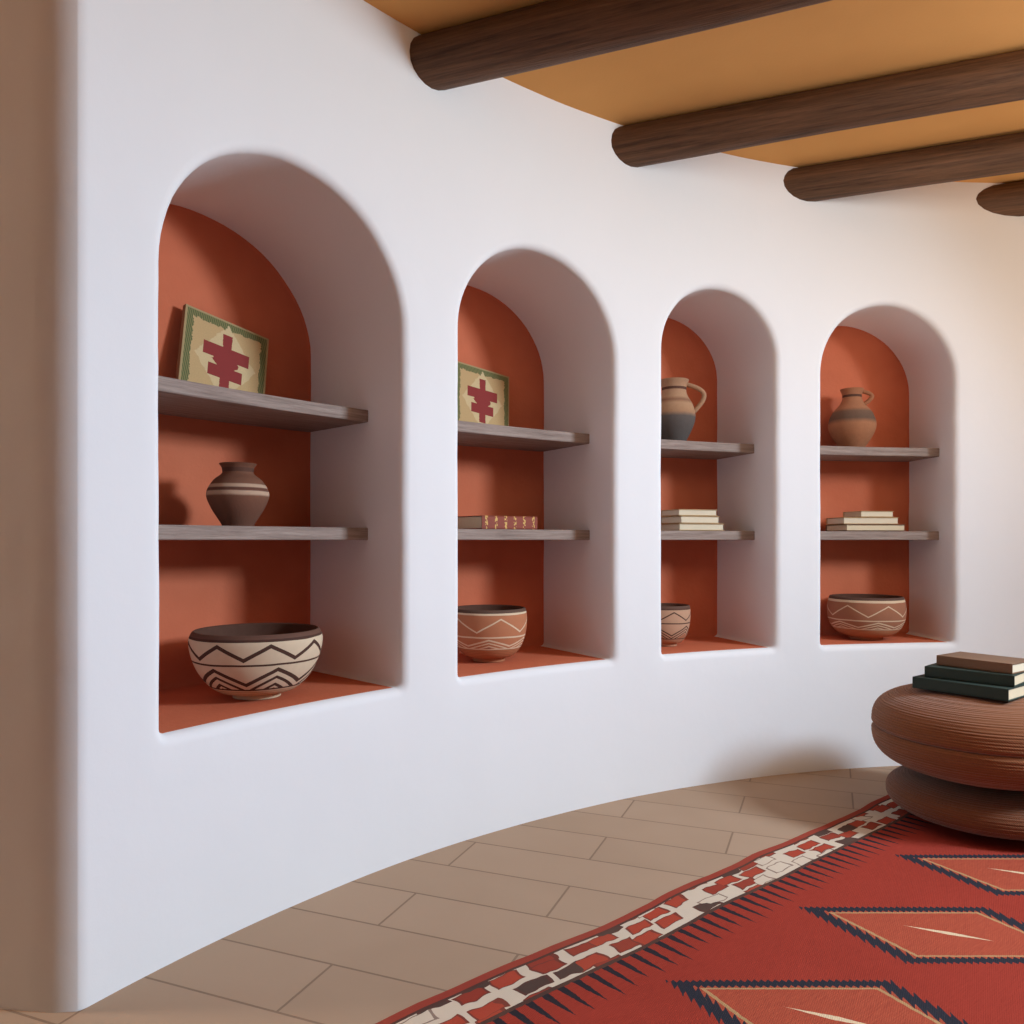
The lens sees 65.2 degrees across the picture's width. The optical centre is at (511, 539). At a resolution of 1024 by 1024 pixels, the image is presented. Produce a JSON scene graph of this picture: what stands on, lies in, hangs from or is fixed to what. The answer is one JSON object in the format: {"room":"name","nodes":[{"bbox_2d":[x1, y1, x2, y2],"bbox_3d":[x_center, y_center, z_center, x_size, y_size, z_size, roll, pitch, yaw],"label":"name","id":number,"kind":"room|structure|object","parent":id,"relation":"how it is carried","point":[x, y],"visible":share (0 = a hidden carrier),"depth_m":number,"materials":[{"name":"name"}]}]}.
{"room":"living room","nodes":[
{"label":"living room","id":0,"kind":"room"},
{"bbox_2d":[0,766,898,1023],"bbox_3d":[1.000,1.000,1.000,14.000,0.001,12.000,0,0,0],"label":"floor","id":1,"kind":"structure","parent":0,"point":[370,948],"depth_m":2.18,"materials":[{"name":"tile"}]},
{"bbox_2d":[376,795,1023,1023],"bbox_3d":[0.855,0.990,1.331,4.020,0.016,1.963,0,0,-40],"label":"rug","id":2,"kind":"object","parent":1,"relation":"on","point":[880,912],"visible":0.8,"depth_m":1.96,"materials":[{"name":"red fabric"}]},
{"bbox_2d":[885,766,1023,840],"bbox_3d":[1.690,0.908,2.835,0.664,0.159,0.664,0,0,-37],"label":"pouf","id":3,"kind":"object","parent":2,"relation":"on","point":[996,813],"visible":0.58,"depth_m":2.64,"materials":[{"name":"leather"}]},
{"bbox_2d":[871,684,1023,790],"bbox_3d":[1.678,0.677,2.835,0.740,0.299,0.740,0,0,0],"label":"pouf","id":4,"kind":"object","parent":3,"relation":"on","point":[962,739],"visible":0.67,"depth_m":2.61,"materials":[{"name":"leather"}]},
{"bbox_2d":[912,674,1023,700],"bbox_3d":[1.603,0.506,2.790,0.210,0.040,0.310,0,0,-38],"label":"books","id":5,"kind":"object","parent":4,"relation":"on","point":[996,692],"visible":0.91,"depth_m":2.70,"materials":[{"name":"black paper"}]},
{"bbox_2d":[925,663,1023,686],"bbox_3d":[1.628,0.466,2.800,0.190,0.038,0.280,0,0,-43],"label":"books","id":6,"kind":"object","parent":5,"relation":"on","point":[934,670],"visible":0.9,"depth_m":2.72,"materials":[{"name":"black paper"}]},
{"bbox_2d":[937,651,1023,673],"bbox_3d":[1.658,0.429,2.805,0.170,0.034,0.250,0,0,-35],"label":"books","id":7,"kind":"object","parent":6,"relation":"on","point":[985,662],"visible":1,"depth_m":2.76,"materials":[{"name":"brown paper"}]},
{"bbox_2d":[0,0,1023,1012],"bbox_3d":[0.684,-0.325,2.879,7.812,2.710,1.788,0,0,-10],"label":"wall","id":8,"kind":"structure","parent":0,"point":[284,172],"depth_m":2.62,"materials":[{"name":"white paint"}]},
{"bbox_2d":[188,623,322,699],"bbox_3d":[-0.751,0.360,2.356,0.377,0.197,0.377,0,0,38],"label":"bowl","id":9,"kind":"object","parent":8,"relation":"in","point":[244,661],"visible":1,"depth_m":2.22,"materials":[{"name":"ceramic"}]},
{"bbox_2d":[158,376,367,431],"bbox_3d":[-0.874,-0.405,2.411,0.391,0.040,0.920,0,0,38],"label":"wall shelf","id":10,"kind":"object","parent":8,"relation":"attached to","point":[176,397],"visible":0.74,"depth_m":2.40,"materials":[{"name":"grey wood"}]},
{"bbox_2d":[176,304,268,393],"bbox_3d":[-0.920,-0.564,2.557,0.058,0.332,0.344,0,0,40],"label":"plaque","id":11,"kind":"object","parent":10,"relation":"on","point":[213,350],"visible":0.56,"depth_m":2.54,"materials":[{"name":"ceramic"}]},
{"bbox_2d":[158,525,367,539],"bbox_3d":[-0.874,-0.020,2.411,0.391,0.040,0.920,0,0,38],"label":"wall shelf","id":12,"kind":"object","parent":8,"relation":"attached to","point":[165,532],"visible":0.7,"depth_m":2.31,"materials":[{"name":"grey wood"}]},
{"bbox_2d":[206,462,268,525],"bbox_3d":[-0.819,-0.135,2.391,0.179,0.187,0.179,0,0,-19],"label":"vase","id":13,"kind":"object","parent":12,"relation":"on","point":[237,496],"visible":0.98,"depth_m":2.33,"materials":[{"name":"ceramic"}]},
{"bbox_2d":[457,605,526,662],"bbox_3d":[-0.088,0.358,3.054,0.290,0.201,0.290,0,0,-37],"label":"terracotta bowl","id":14,"kind":"object","parent":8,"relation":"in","point":[485,633],"visible":0.91,"depth_m":2.94,"materials":[{"name":"ceramic"}]},
{"bbox_2d":[457,420,588,451],"bbox_3d":[-0.093,-0.405,3.131,0.822,0.040,0.373,0,0,-37],"label":"wall shelf","id":15,"kind":"object","parent":8,"relation":"attached to","point":[473,434],"visible":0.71,"depth_m":3.10,"materials":[{"name":"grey wood"}]},
{"bbox_2d":[457,361,508,425],"bbox_3d":[-0.126,-0.564,3.260,0.305,0.316,0.069,0,0,-35],"label":"plaque","id":16,"kind":"object","parent":15,"relation":"on","point":[482,394],"visible":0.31,"depth_m":3.26,"materials":[{"name":"ceramic"}]},
{"bbox_2d":[458,529,589,539],"bbox_3d":[-0.093,-0.020,3.131,0.822,0.040,0.373,0,0,-37],"label":"wall shelf","id":17,"kind":"object","parent":8,"relation":"attached to","point":[463,534],"visible":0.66,"depth_m":3.02,"materials":[{"name":"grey wood"}]},
{"bbox_2d":[458,515,536,529],"bbox_3d":[-0.059,-0.067,3.126,0.270,0.050,0.170,0,0,-38],"label":"book","id":18,"kind":"object","parent":17,"relation":"on","point":[482,521],"visible":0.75,"depth_m":3.05,"materials":[{"name":"red paper"}]},
{"bbox_2d":[661,603,690,646],"bbox_3d":[0.675,0.370,3.485,0.200,0.177,0.200,0,0,-24],"label":"bowl","id":19,"kind":"object","parent":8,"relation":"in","point":[675,617],"visible":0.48,"depth_m":3.40,"materials":[{"name":"ceramic"}]},
{"bbox_2d":[661,439,753,459],"bbox_3d":[0.742,-0.405,3.585,0.661,0.040,0.331,0,0,-23],"label":"wall shelf","id":20,"kind":"object","parent":8,"relation":"attached to","point":[669,448],"visible":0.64,"depth_m":3.50,"materials":[{"name":"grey wood"}]},
{"bbox_2d":[661,377,705,440],"bbox_3d":[0.721,-0.567,3.530,0.186,0.280,0.201,0,0,-38],"label":"jug","id":21,"kind":"object","parent":20,"relation":"on","point":[678,415],"visible":0.74,"depth_m":3.48,"materials":[{"name":"ceramic"}]},
{"bbox_2d":[661,531,754,539],"bbox_3d":[0.742,-0.020,3.585,0.661,0.040,0.331,0,0,-23],"label":"wall shelf","id":22,"kind":"object","parent":8,"relation":"attached to","point":[665,535],"visible":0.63,"depth_m":3.46,"materials":[{"name":"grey wood"}]},
{"bbox_2d":[661,523,723,530],"bbox_3d":[0.804,-0.057,3.573,0.230,0.030,0.160,0,0,-20],"label":"books","id":23,"kind":"object","parent":22,"relation":"on","point":[664,527],"visible":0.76,"depth_m":3.51,"materials":[{"name":"beige paper"}]},
{"bbox_2d":[661,516,719,523],"bbox_3d":[0.794,-0.089,3.569,0.210,0.032,0.150,0,0,-25],"label":"books","id":24,"kind":"object","parent":23,"relation":"on","point":[667,519],"visible":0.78,"depth_m":3.52,"materials":[{"name":"beige paper"}]},
{"bbox_2d":[661,509,716,515],"bbox_3d":[0.789,-0.120,3.567,0.200,0.028,0.146,0,0,-21],"label":"books","id":25,"kind":"object","parent":24,"relation":"on","point":[674,512],"visible":0.79,"depth_m":3.50,"materials":[{"name":"beige paper"}]},
{"bbox_2d":[827,594,906,639],"bbox_3d":[1.648,0.359,3.724,0.340,0.198,0.340,0,0,-9],"label":"bowl","id":26,"kind":"object","parent":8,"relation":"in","point":[857,616],"visible":1,"depth_m":3.60,"materials":[{"name":"ceramic"}]},
{"bbox_2d":[820,446,938,461],"bbox_3d":[1.622,-0.405,3.775,0.733,0.040,0.280,0,0,-10],"label":"wall shelf","id":27,"kind":"object","parent":8,"relation":"attached to","point":[827,453],"visible":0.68,"depth_m":3.68,"materials":[{"name":"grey wood"}]},
{"bbox_2d":[828,387,876,446],"bbox_3d":[1.599,-0.568,3.764,0.211,0.283,0.211,0,0,23],"label":"terracotta jug","id":28,"kind":"object","parent":27,"relation":"on","point":[853,423],"visible":0.88,"depth_m":3.70,"materials":[{"name":"ceramic"}]},
{"bbox_2d":[820,531,938,539],"bbox_3d":[1.622,-0.020,3.775,0.733,0.040,0.280,0,0,-10],"label":"wall shelf","id":29,"kind":"object","parent":8,"relation":"attached to","point":[824,535],"visible":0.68,"depth_m":3.66,"materials":[{"name":"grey wood"}]},
{"bbox_2d":[826,524,905,530],"bbox_3d":[1.661,-0.057,3.763,0.300,0.030,0.170,0,0,-10],"label":"books","id":30,"kind":"object","parent":29,"relation":"on","point":[844,527],"visible":0.94,"depth_m":3.69,"materials":[{"name":"beige paper"}]},
{"bbox_2d":[826,517,898,524],"bbox_3d":[1.643,-0.089,3.756,0.270,0.032,0.160,0,0,-6],"label":"books","id":31,"kind":"object","parent":30,"relation":"on","point":[839,520],"visible":0.89,"depth_m":3.68,"materials":[{"name":"beige paper"}]},
{"bbox_2d":[843,511,893,516],"bbox_3d":[1.675,-0.120,3.761,0.170,0.028,0.140,0,0,-11],"label":"books","id":32,"kind":"object","parent":31,"relation":"on","point":[851,513],"visible":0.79,"depth_m":3.70,"materials":[{"name":"beige paper"}]},
{"bbox_2d":[364,0,1023,182],"bbox_3d":[1.000,-1.600,1.000,14.000,0.001,12.000,0,0,0],"label":"ceiling","id":33,"kind":"structure","parent":0,"point":[834,42],"depth_m":2.67,"materials":[{"name":"orange paint"}]},
{"bbox_2d":[410,0,831,90],"bbox_3d":[3.063,-1.530,1.244,7.890,0.175,0.181,0,0,22],"label":"ceiling beam","id":34,"kind":"structure","parent":33,"relation":"attached to","point":[549,33],"depth_m":2.35,"materials":[{"name":"brown wood"}]},
{"bbox_2d":[611,49,1023,166],"bbox_3d":[3.788,-1.528,1.788,7.890,0.164,0.161,0,0,22],"label":"ceiling beam","id":35,"kind":"structure","parent":33,"relation":"attached to","point":[999,78],"depth_m":2.80,"materials":[{"name":"brown wood"}]},
{"bbox_2d":[783,132,1023,201],"bbox_3d":[4.588,-1.529,2.125,7.890,0.158,0.156,0,0,22],"label":"ceiling beam","id":36,"kind":"structure","parent":33,"relation":"attached to","point":[1003,154],"depth_m":3.25,"materials":[{"name":"brown wood"}]},
{"bbox_2d":[976,181,1023,216],"bbox_3d":[5.581,-1.530,2.265,7.890,0.162,0.160,0,0,22],"label":"ceiling beam","id":37,"kind":"structure","parent":33,"relation":"attached to","point":[1007,199],"depth_m":3.56,"materials":[{"name":"brown wood"}]}
]}

